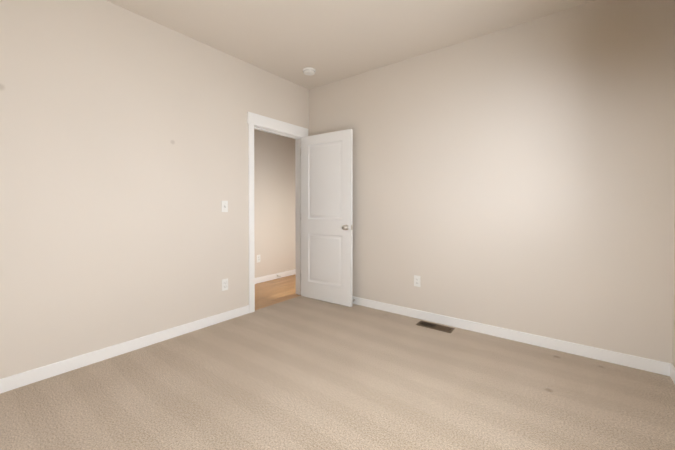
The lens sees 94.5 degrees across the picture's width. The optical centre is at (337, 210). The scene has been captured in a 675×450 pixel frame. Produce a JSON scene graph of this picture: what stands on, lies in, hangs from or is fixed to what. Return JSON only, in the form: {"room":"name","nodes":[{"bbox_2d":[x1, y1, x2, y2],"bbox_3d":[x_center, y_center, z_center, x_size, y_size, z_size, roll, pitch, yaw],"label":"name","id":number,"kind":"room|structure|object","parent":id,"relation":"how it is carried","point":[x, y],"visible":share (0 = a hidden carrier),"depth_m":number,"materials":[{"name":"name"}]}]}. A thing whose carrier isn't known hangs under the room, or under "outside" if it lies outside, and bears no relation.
{"room":"empty bedroom","nodes":[
{"label":"empty bedroom","id":0,"kind":"room"},
{"bbox_2d":[0,0,308,378],"bbox_3d":[-0.728,-0.245,3.772,0.120,2.700,5.640,0,1,38],"label":"wall","id":1,"kind":"structure","parent":0,"point":[123,153],"depth_m":2.39,"materials":[{"name":"paint"}]},
{"bbox_2d":[0,305,248,393],"bbox_3d":[-1.782,1.078,2.305,0.013,0.088,2.705,0,1,38],"label":"baseboard","id":2,"kind":"structure","parent":1,"relation":"attached to","point":[12,382],"depth_m":2.35,"materials":[{"name":"white wood"}]},
{"bbox_2d":[221,201,227,211],"bbox_3d":[-1.130,-0.043,3.136,0.019,0.114,0.070,0,1,38],"label":"light switch","id":3,"kind":"object","parent":1,"relation":"attached to","point":[224,206],"visible":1,"depth_m":3.13,"materials":[{"name":"white plastic"}]},
{"bbox_2d":[222,279,227,290],"bbox_3d":[-1.133,0.747,3.147,0.012,0.114,0.070,0,1,38],"label":"outlet","id":4,"kind":"object","parent":1,"relation":"attached to","point":[224,284],"visible":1,"depth_m":3.14,"materials":[{"name":"white plastic"}]},
{"bbox_2d":[247,112,307,312],"bbox_3d":[-0.733,0.020,3.768,0.166,2.171,0.937,0,1,38],"label":"door frame","id":5,"kind":"structure","parent":1,"relation":"attached to","point":[253,119],"depth_m":3.56,"materials":[{"name":"white wood"}]},
{"bbox_2d":[301,129,352,306],"bbox_3d":[-0.144,0.083,3.790,0.781,2.032,0.173,0,1,36],"label":"door","id":6,"kind":"structure","parent":1,"relation":"in","point":[326,217],"depth_m":3.75,"materials":[{"name":"white wood"}]},
{"bbox_2d":[254,129,295,277],"bbox_3d":[-1.521,-0.252,4.381,0.120,2.700,5.640,0,1,38],"label":"wall","id":7,"kind":"structure","parent":0,"point":[274,209],"depth_m":4.95,"materials":[{"name":"paint"}]},
{"bbox_2d":[255,269,295,283],"bbox_3d":[-1.468,1.055,4.356,0.013,0.088,5.400,0,1,38],"label":"baseboard","id":8,"kind":"structure","parent":7,"relation":"attached to","point":[272,276],"depth_m":4.94,"materials":[{"name":"white wood"}]},
{"bbox_2d":[255,274,300,309],"bbox_3d":[-1.082,1.128,4.060,0.985,0.048,5.400,0,1,38],"label":"floor","id":9,"kind":"structure","parent":0,"point":[274,291],"depth_m":4.25,"materials":[{"name":"brown wood"}]},
{"bbox_2d":[0,296,674,449],"bbox_3d":[-0.185,1.154,1.669,3.352,0.050,3.700,0,1,38],"label":"floor carpet","id":10,"kind":"object","parent":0,"point":[301,373],"visible":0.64,"depth_m":1.91,"materials":[{"name":"beige carpet"}]},
{"bbox_2d":[416,321,454,332],"bbox_3d":[0.935,1.110,2.992,0.335,0.009,0.135,0,1,38],"label":"air vent register","id":11,"kind":"object","parent":10,"relation":"on","point":[436,326],"visible":1,"depth_m":2.99,"materials":[{"name":"black metal"}]},
{"bbox_2d":[106,0,594,88],"bbox_3d":[-0.147,-1.621,1.609,3.657,0.100,3.940,0,1,38],"label":"ceiling","id":12,"kind":"structure","parent":0,"point":[330,41],"depth_m":2.68,"materials":[{"name":"paint"}]},
{"bbox_2d":[303,67,315,75],"bbox_3d":[-0.320,-1.569,3.533,0.148,0.046,0.148,0,1,38],"label":"smoke detector","id":13,"kind":"object","parent":12,"relation":"attached to","point":[309,71],"visible":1,"depth_m":3.49,"materials":[{"name":"white plastic"}]},
{"bbox_2d":[309,0,674,363],"bbox_3d":[1.064,-0.237,3.103,3.537,2.700,0.120,0,1,38],"label":"wall","id":14,"kind":"structure","parent":0,"point":[520,177],"depth_m":2.60,"materials":[{"name":"paint"}]},
{"bbox_2d":[414,275,419,286],"bbox_3d":[0.821,0.727,3.217,0.070,0.114,0.012,0,1,38],"label":"outlet","id":15,"kind":"object","parent":14,"relation":"attached to","point":[416,280],"visible":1,"depth_m":3.21,"materials":[{"name":"white plastic"}]},
{"bbox_2d":[353,296,667,375],"bbox_3d":[0.921,1.068,3.126,3.300,0.088,0.040,0,1,38],"label":"baseboard","id":16,"kind":"structure","parent":14,"relation":"attached to","point":[659,367],"depth_m":2.60,"materials":[{"name":"white wood"}]},
{"bbox_2d":[673,200,674,366],"bbox_3d":[1.224,-0.209,0.572,0.200,2.700,3.700,0,1,38],"label":"wall","id":17,"kind":"structure","parent":0,"point":[674,297],"depth_m":2.09,"materials":[{"name":"paint"}]},
{"bbox_2d":[668,363,674,383],"bbox_3d":[1.139,1.096,0.651,0.013,0.088,3.700,0,1,38],"label":"baseboard","id":18,"kind":"structure","parent":17,"relation":"attached to","point":[671,369],"depth_m":2.08,"materials":[{"name":"white wood"}]}
]}

